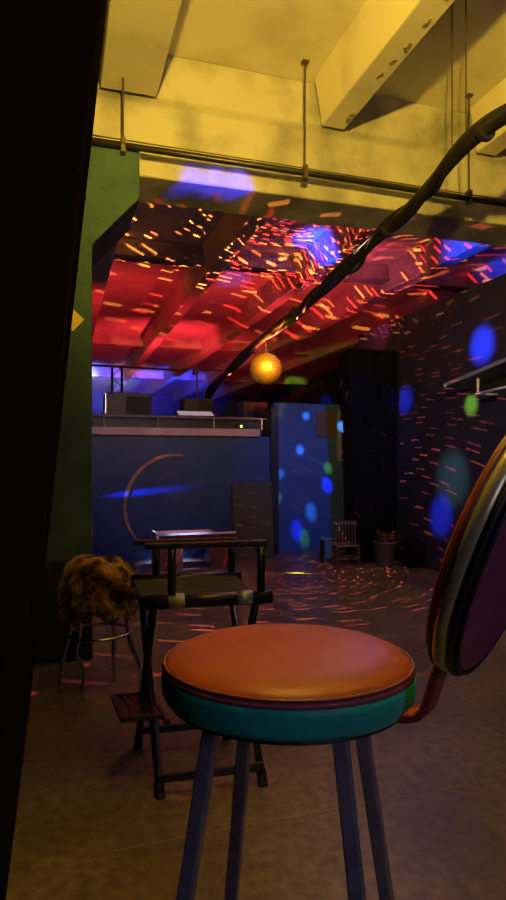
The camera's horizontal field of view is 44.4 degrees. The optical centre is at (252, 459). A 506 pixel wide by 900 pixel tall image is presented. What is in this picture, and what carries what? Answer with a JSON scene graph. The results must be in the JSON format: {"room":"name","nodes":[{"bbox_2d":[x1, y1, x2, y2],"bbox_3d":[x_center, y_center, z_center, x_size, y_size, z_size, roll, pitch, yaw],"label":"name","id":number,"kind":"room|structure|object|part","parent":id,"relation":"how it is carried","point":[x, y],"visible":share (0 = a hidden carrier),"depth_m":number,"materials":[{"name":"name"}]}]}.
{"room":"entertainment venue","nodes":[
{"label":"entertainment venue","id":0,"kind":"room"},
{"bbox_2d":[0,0,106,899],"bbox_3d":[-0.252,-0.650,0.890,0.428,3.500,4.250,0,0,-17],"label":"wall","id":1,"kind":"structure","parent":0,"point":[51,50],"depth_m":0.26,"materials":[{"name":"black paint"}]},
{"bbox_2d":[34,144,138,664],"bbox_3d":[-1.165,-0.340,3.607,0.940,2.880,0.530,0,0,-17],"label":"wall","id":2,"kind":"structure","parent":0,"point":[112,192],"depth_m":3.40,"materials":[{"name":"green paint"}]},
{"bbox_2d":[71,310,83,330],"bbox_3d":[-0.986,-0.766,3.383,0.127,0.127,0.003,0,0,-17],"label":"paper sign","id":3,"kind":"object","parent":2,"relation":"attached to","point":[77,319],"visible":0.57,"depth_m":3.39,"materials":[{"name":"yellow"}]},
{"bbox_2d":[92,391,253,415],"bbox_3d":[-4.766,-0.660,22.029,10.000,3.520,0.100,0,0,-17],"label":"wall","id":4,"kind":"structure","parent":0,"point":[162,403],"depth_m":22.54,"materials":[{"name":"blue paint"}]},
{"bbox_2d":[92,435,269,560],"bbox_3d":[-2.331,0.415,6.509,5.420,1.370,0.124,0,0,-17],"label":"wall","id":5,"kind":"structure","parent":0,"point":[142,484],"depth_m":6.86,"materials":[{"name":"blue paint"}]},
{"bbox_2d":[92,427,259,436],"bbox_3d":[-2.431,-0.312,6.459,5.200,0.085,0.200,0,0,-17],"label":"trim","id":6,"kind":"structure","parent":5,"relation":"attached to","point":[95,430],"depth_m":6.84,"materials":[{"name":"white wood"}]},
{"bbox_2d":[235,424,244,428],"bbox_3d":[-0.146,-0.385,7.157,0.100,0.060,0.086,0,0,-17],"label":"box","id":7,"kind":"object","parent":6,"relation":"on","point":[237,426],"visible":0.8,"depth_m":7.12,"materials":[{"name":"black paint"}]},
{"bbox_2d":[6,549,505,899],"bbox_3d":[-0.990,1.150,9.904,10.000,0.100,25.500,0,0,-17],"label":"floor","id":8,"kind":"structure","parent":0,"point":[85,790],"depth_m":2.10,"materials":[{"name":"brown concrete"}]},
{"bbox_2d":[57,554,141,700],"bbox_3d":[-0.721,0.773,2.942,0.396,0.655,0.388,0,0,-17],"label":"stool","id":9,"kind":"object","parent":8,"relation":"on","point":[93,585],"visible":0.98,"depth_m":2.81,"materials":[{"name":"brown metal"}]},
{"bbox_3d":[-0.871,0.874,2.916,0.094,0.453,0.021,0,0,-9],"label":"leg","id":10,"kind":"part","parent":9,"relation":"part of","materials":[{"name":"silver metal"}]},
{"bbox_3d":[-0.787,0.874,2.825,0.021,0.453,0.076,0,0,28],"label":"leg","id":11,"kind":"part","parent":9,"relation":"part of","materials":[{"name":"silver metal"}]},
{"bbox_3d":[-0.696,0.874,3.070,0.020,0.453,0.067,0,0,13],"label":"leg","id":12,"kind":"part","parent":9,"relation":"part of","materials":[{"name":"silver metal"}]},
{"bbox_3d":[-0.572,0.874,2.921,0.112,0.453,0.021,0,0,7],"label":"leg","id":13,"kind":"part","parent":9,"relation":"part of","materials":[{"name":"silver metal"}]},
{"bbox_2d":[111,537,272,798],"bbox_3d":[-0.243,0.692,2.261,0.532,0.831,0.506,0,0,-17],"label":"folding chair","id":14,"kind":"object","parent":8,"relation":"on","point":[156,591],"visible":0.87,"depth_m":2.13,"materials":[{"name":"black wood"}]},
{"bbox_3d":[-0.386,0.786,2.218,0.026,0.615,0.345,0,0,-20],"label":"leg","id":15,"kind":"part","parent":14,"relation":"part of","materials":[{"name":"black wood"}]},
{"bbox_3d":[-0.373,0.786,2.228,0.027,0.619,0.463,0,0,-18],"label":"leg","id":16,"kind":"part","parent":14,"relation":"part of","materials":[{"name":"black metal"}]},
{"bbox_3d":[-0.383,0.400,2.452,0.028,0.150,0.028,0,0,-17],"label":"arm post","id":17,"kind":"part","parent":14,"relation":"part of","materials":[{"name":"black metal"}]},
{"bbox_3d":[-0.272,0.381,2.080,0.028,0.188,0.028,0,0,-17],"label":"arm post","id":18,"kind":"part","parent":14,"relation":"part of","materials":[{"name":"black metal"}]},
{"bbox_3d":[-0.269,0.325,2.481,0.416,0.020,0.032,0,0,-14],"label":"armrest","id":19,"kind":"part","parent":14,"relation":"part of","materials":[{"name":"black wood"}]},
{"bbox_3d":[-0.265,0.475,2.482,0.440,0.048,0.048,0,0,-14],"label":"seat rail","id":20,"kind":"part","parent":14,"relation":"part of","materials":[{"name":"black wood"}]},
{"bbox_3d":[-0.216,0.476,2.290,0.412,0.026,0.419,0,0,-17],"label":"seat","id":21,"kind":"part","parent":14,"relation":"part of","materials":[{"name":"green fabric"}]},
{"bbox_3d":[-0.156,0.287,2.106,0.418,0.020,0.032,0,0,-13],"label":"armrest","id":22,"kind":"part","parent":14,"relation":"part of","materials":[{"name":"black metal"}]},
{"bbox_3d":[-0.152,0.475,2.107,0.443,0.048,0.048,0,0,-13],"label":"seat rail","id":23,"kind":"part","parent":14,"relation":"part of","materials":[{"name":"black metal"}]},
{"bbox_3d":[-0.087,0.400,2.527,0.028,0.150,0.028,0,0,-17],"label":"arm post","id":24,"kind":"part","parent":14,"relation":"part of","materials":[{"name":"black metal"}]},
{"bbox_3d":[-0.034,0.786,2.311,0.027,0.619,0.468,0,0,-18],"label":"leg","id":25,"kind":"part","parent":14,"relation":"part of","materials":[{"name":"black metal"}]},
{"bbox_3d":[-0.045,0.786,2.297,0.026,0.616,0.350,0,0,-21],"label":"leg","id":26,"kind":"part","parent":14,"relation":"part of","materials":[{"name":"black metal"}]},
{"bbox_3d":[0.028,0.381,2.147,0.028,0.188,0.028,0,0,-17],"label":"arm post","id":27,"kind":"part","parent":14,"relation":"part of","materials":[{"name":"black wood"}]},
{"bbox_2d":[152,529,235,570],"bbox_3d":[-0.612,0.914,6.371,0.812,0.372,0.333,0,0,-17],"label":"table","id":28,"kind":"object","parent":8,"relation":"on","point":[213,557],"visible":0.52,"depth_m":6.29,"materials":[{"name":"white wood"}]},
{"bbox_3d":[-0.612,0.914,6.371,0.812,0.372,0.333,0,0,-17],"label":"white trim","id":29,"kind":"part","parent":28,"relation":"part of","materials":[{"name":"white paint"}]},
{"bbox_2d":[231,482,273,558],"bbox_3d":[-0.004,0.677,6.972,0.470,0.851,0.114,0,0,-17],"label":"leaning board","id":30,"kind":"object","parent":8,"relation":"on","point":[252,515],"visible":0.8,"depth_m":6.96,"materials":[{"name":"brown wood"}]},
{"bbox_2d":[320,537,335,562],"bbox_3d":[0.809,0.968,6.686,0.155,0.265,0.161,0,0,-6],"label":"step stool","id":31,"kind":"object","parent":8,"relation":"on","point":[326,542],"visible":0.82,"depth_m":6.63,"materials":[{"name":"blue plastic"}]},
{"bbox_3d":[0.741,0.980,6.744,0.029,0.241,0.018,0,0,43],"label":"leg","id":32,"kind":"part","parent":31,"relation":"part of","materials":[{"name":"wood"}]},
{"bbox_3d":[0.754,0.980,6.616,0.018,0.241,0.029,0,0,35],"label":"leg","id":33,"kind":"part","parent":31,"relation":"part of","materials":[{"name":"black metal"}]},
{"bbox_3d":[0.809,0.848,6.686,0.150,0.025,0.160,0,0,-6],"label":"seat","id":34,"kind":"part","parent":31,"relation":"part of","materials":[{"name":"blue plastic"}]},
{"bbox_3d":[0.814,0.955,6.636,0.110,0.190,0.010,0,0,-6],"label":"panel","id":35,"kind":"part","parent":31,"relation":"part of","materials":[{"name":"blue plastic"}]},
{"bbox_2d":[161,434,505,899],"bbox_3d":[0.138,0.513,0.949,0.647,1.178,0.441,0,0,29],"label":"bar stool","id":36,"kind":"object","parent":8,"relation":"on","point":[280,684],"visible":1,"depth_m":0.85,"materials":[{"name":"orange leather"}]},
{"bbox_3d":[-0.113,0.735,0.914,0.151,0.719,0.030,0,0,-27],"label":"leg","id":37,"kind":"part","parent":36,"relation":"part of","materials":[{"name":"metal"}]},
{"bbox_3d":[-0.033,0.735,1.167,0.030,0.719,0.151,0,0,-28],"label":"leg","id":38,"kind":"part","parent":36,"relation":"part of","materials":[{"name":"metal"}]},
{"bbox_3d":[0.056,0.378,0.998,0.378,0.018,0.378,0,0,36],"label":"seat","id":39,"kind":"part","parent":36,"relation":"part of","materials":[{"name":"teal leather"}]},
{"bbox_3d":[0.056,0.315,1.000,0.396,0.043,0.396,0,0,36],"label":"seat","id":40,"kind":"part","parent":36,"relation":"part of","materials":[{"name":"orange leather"}]},
{"bbox_3d":[0.156,0.735,0.840,0.030,0.719,0.151,0,0,-32],"label":"leg","id":41,"kind":"part","parent":36,"relation":"part of","materials":[{"name":"metal"}]},
{"bbox_3d":[0.228,0.735,1.077,0.151,0.719,0.030,0,0,-24],"label":"leg","id":42,"kind":"part","parent":36,"relation":"part of","materials":[{"name":"metal"}]},
{"bbox_3d":[0.317,0.098,0.810,0.130,0.342,0.364,0,0,36],"label":"backrest","id":43,"kind":"part","parent":36,"relation":"part of","materials":[{"name":"purple leather"}]},
{"bbox_2d":[332,520,359,566],"bbox_3d":[0.974,0.870,6.495,0.264,0.460,0.208,0,0,-3],"label":"spindle chair","id":44,"kind":"object","parent":8,"relation":"on","point":[335,545],"visible":1,"depth_m":6.58,"materials":[{"name":"brown wood"}]},
{"bbox_3d":[0.852,1.000,6.579,0.020,0.200,0.020,0,0,42],"label":"leg","id":45,"kind":"part","parent":44,"relation":"part of","materials":[{"name":"brown wood"}]},
{"bbox_3d":[0.861,1.000,6.399,0.020,0.200,0.020,0,0,42],"label":"leg","id":46,"kind":"part","parent":44,"relation":"part of","materials":[{"name":"brown wood"}]},
{"bbox_3d":[0.970,0.760,6.585,0.260,0.240,0.020,0,0,-3],"label":"backrest","id":47,"kind":"part","parent":44,"relation":"part of","materials":[{"name":"brown wood"}]},
{"bbox_3d":[0.974,0.887,6.495,0.260,0.025,0.200,0,0,-3],"label":"seat","id":48,"kind":"part","parent":44,"relation":"part of","materials":[{"name":"brown wood"}]},
{"bbox_3d":[1.087,1.000,6.591,0.020,0.200,0.020,0,0,42],"label":"leg","id":49,"kind":"part","parent":44,"relation":"part of","materials":[{"name":"brown wood"}]},
{"bbox_3d":[1.097,1.000,6.412,0.020,0.200,0.020,0,0,42],"label":"leg","id":50,"kind":"part","parent":44,"relation":"part of","materials":[{"name":"brown wood"}]},
{"bbox_2d":[339,349,396,562],"bbox_3d":[1.270,-0.044,6.837,0.613,2.289,0.335,0,0,-17],"label":"curtain","id":51,"kind":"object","parent":8,"relation":"on","point":[368,377],"depth_m":6.69,"materials":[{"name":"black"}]},
{"bbox_2d":[373,530,397,566],"bbox_3d":[1.367,0.916,6.445,0.296,0.367,0.272,0,0,-17],"label":"planter","id":52,"kind":"object","parent":8,"relation":"on","point":[384,548],"visible":1,"depth_m":6.36,"materials":[{"name":"grey plastic"}]},
{"bbox_2d":[399,536,425,567],"bbox_3d":[1.646,0.941,6.372,0.286,0.319,0.263,0,0,-17],"label":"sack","id":53,"kind":"object","parent":8,"relation":"on","point":[412,553],"visible":0.99,"depth_m":6.29,"materials":[{"name":"black fabric"}]},
{"bbox_2d":[254,368,340,406],"bbox_3d":[3.832,-0.660,11.405,0.100,3.520,25.500,0,0,-17],"label":"wall","id":54,"kind":"structure","parent":0,"point":[331,378],"depth_m":19.38,"materials":[{"name":"paint"}]},
{"bbox_2d":[92,0,505,401],"bbox_3d":[-0.990,-2.110,9.904,10.000,0.920,25.500,0,0,-17],"label":"ceiling","id":55,"kind":"structure","parent":0,"point":[212,255],"depth_m":4.10,"materials":[{"name":"beige paint"}]},
{"bbox_2d":[92,59,505,206],"bbox_3d":[1.346,-2.054,4.085,7.000,0.733,0.052,0,0,-17],"label":"ceiling pipe","id":56,"kind":"object","parent":55,"relation":"hanging from","point":[305,172],"visible":0.92,"depth_m":3.74,"materials":[{"name":"grey metal"}]},
{"bbox_3d":[-0.722,-1.938,3.441,0.040,0.405,0.040,0,0,-17],"label":"hanger rod","id":57,"kind":"part","parent":56,"relation":"part of","materials":[{"name":"grey metal"}]},
{"bbox_3d":[0.316,-2.078,3.764,0.040,0.685,0.040,0,0,-17],"label":"hanger rod","id":58,"kind":"part","parent":56,"relation":"part of","materials":[{"name":"grey metal"}]},
{"bbox_3d":[1.433,-2.078,4.112,0.040,0.685,0.040,0,0,-17],"label":"hanger rod","id":59,"kind":"part","parent":56,"relation":"part of","materials":[{"name":"grey metal"}]},
{"bbox_2d":[204,0,505,398],"bbox_3d":[0.426,-1.581,5.279,0.183,1.679,7.440,0,0,-18],"label":"cable bundle","id":60,"kind":"object","parent":55,"relation":"hanging from","point":[484,129],"visible":0.96,"depth_m":3.76,"materials":[{"name":"black rubber"}]},
{"bbox_2d":[250,350,281,384],"bbox_3d":[0.130,-0.998,6.200,0.321,0.495,0.322,0,0,-17],"label":"disco ball","id":61,"kind":"object","parent":60,"relation":"hanging from","point":[265,368],"visible":1,"depth_m":6.09,"materials":[{"name":"gold metal"}]},
{"bbox_2d":[271,403,345,551],"bbox_3d":[0.773,0.210,7.572,1.140,1.780,0.100,0,0,-17],"label":"wall","id":62,"kind":"structure","parent":0,"point":[311,478],"depth_m":7.49,"materials":[{"name":"blue paint"}]},
{"bbox_2d":[264,407,278,554],"bbox_3d":[0.218,0.240,7.321,0.090,1.720,0.250,0,0,-17],"label":"trim","id":63,"kind":"structure","parent":62,"relation":"attached to","point":[271,425],"depth_m":7.21,"materials":[{"name":"black paint"}]},
{"bbox_2d":[316,411,335,436],"bbox_3d":[0.888,-0.433,7.543,0.252,0.309,0.025,0,0,-17],"label":"board","id":64,"kind":"object","parent":62,"relation":"attached to","point":[325,421],"visible":1,"depth_m":7.53,"materials":[{"name":"brown wood"}]},
{"bbox_2d":[337,410,343,461],"bbox_3d":[1.133,-0.293,7.622,0.223,0.629,0.020,0,0,-17],"label":"wall panel","id":65,"kind":"object","parent":62,"relation":"attached to","point":[340,445],"visible":0.44,"depth_m":7.59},
{"bbox_2d":[358,274,505,571],"bbox_3d":[2.861,-0.230,2.986,0.120,2.660,10.000,0,0,-17],"label":"wall","id":66,"kind":"structure","parent":0,"point":[446,437],"depth_m":6.04,"materials":[{"name":"paint"}]},
{"bbox_2d":[443,357,505,395],"bbox_3d":[2.067,-0.714,4.831,0.300,0.337,1.540,0,0,-17],"label":"wall shelf","id":67,"kind":"object","parent":66,"relation":"attached to","point":[495,370],"visible":1,"depth_m":5.19,"materials":[{"name":"grey metal"}]},
{"bbox_3d":[-4.128,-0.215,14.095,6.500,0.090,15.430,0,0,-17],"label":"floor","id":68,"kind":"structure","parent":0,"visible":0},
{"bbox_2d":[103,392,151,414],"bbox_3d":[-1.492,-0.520,7.354,0.539,0.521,0.370,0,0,-17],"label":"loudspeaker","id":69,"kind":"object","parent":68,"relation":"on","point":[113,402],"visible":0.44,"depth_m":7.19,"materials":[{"name":"black paint"}]},
{"bbox_2d":[126,396,149,414],"bbox_3d":[-1.335,-0.520,7.224,0.274,0.437,0.012,0,0,-17],"label":"grille","id":70,"kind":"object","parent":69,"relation":"attached to","point":[134,404],"depth_m":7.22,"materials":[{"name":"black metal"}]},
{"bbox_2d":[92,364,187,392],"bbox_3d":[-1.556,-0.723,7.790,1.500,0.931,0.142,0,0,-17],"label":"truss tower","id":71,"kind":"object","parent":68,"relation":"on","point":[121,367],"visible":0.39,"depth_m":7.77,"materials":[{"name":"black metal"}]},
{"bbox_2d":[92,413,266,436],"bbox_3d":[-2.206,-0.390,6.661,4.950,0.250,0.149,0,0,-17],"label":"railing","id":72,"kind":"object","parent":68,"relation":"on","point":[98,419],"visible":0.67,"depth_m":7.09,"materials":[{"name":"silver metal"}]},
{"bbox_3d":[-2.186,-0.483,6.598,4.950,0.016,0.016,0,0,-17],"label":"rail","id":73,"kind":"part","parent":72,"relation":"part of","materials":[{"name":"silver metal"}]},
{"bbox_2d":[179,398,213,411],"bbox_3d":[-0.751,-0.530,8.218,0.397,0.540,0.362,0,0,-17],"label":"monitor speaker","id":74,"kind":"object","parent":68,"relation":"on","point":[186,404],"visible":0.43,"depth_m":8.05},
{"bbox_2d":[198,402,212,411],"bbox_3d":[-0.621,-0.530,8.075,0.203,0.453,0.012,0,0,-17],"label":"grille","id":75,"kind":"object","parent":74,"relation":"attached to","point":[202,406],"depth_m":8.07,"materials":[{"name":"black"}]},
{"bbox_2d":[175,411,217,415],"bbox_3d":[-0.682,-0.431,7.547,0.500,0.342,0.277,0,0,-17],"label":"desk","id":76,"kind":"object","parent":68,"relation":"on","point":[196,413],"visible":0.38,"depth_m":7.56,"materials":[{"name":"plastic"}]},
{"bbox_2d":[182,368,230,397],"bbox_3d":[-0.668,-0.805,9.057,0.744,1.082,0.461,0,0,-17],"label":"stand","id":77,"kind":"object","parent":68,"relation":"on","point":[195,371],"visible":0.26,"depth_m":9.06,"materials":[{"name":"black metal"}]},
{"bbox_2d":[237,402,267,436],"bbox_3d":[-0.008,-0.534,8.763,0.349,0.547,0.362,0,0,-17],"label":"floor monitor","id":78,"kind":"object","parent":68,"relation":"on","point":[244,409],"visible":0.43,"depth_m":8.60,"materials":[{"name":"black paint"}]},
{"bbox_2d":[255,405,266,436],"bbox_3d":[0.113,-0.534,8.617,0.178,0.460,0.012,0,0,-17],"label":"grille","id":79,"kind":"object","parent":78,"relation":"attached to","point":[259,409],"depth_m":8.61,"materials":[{"name":"black metal"}]}
]}

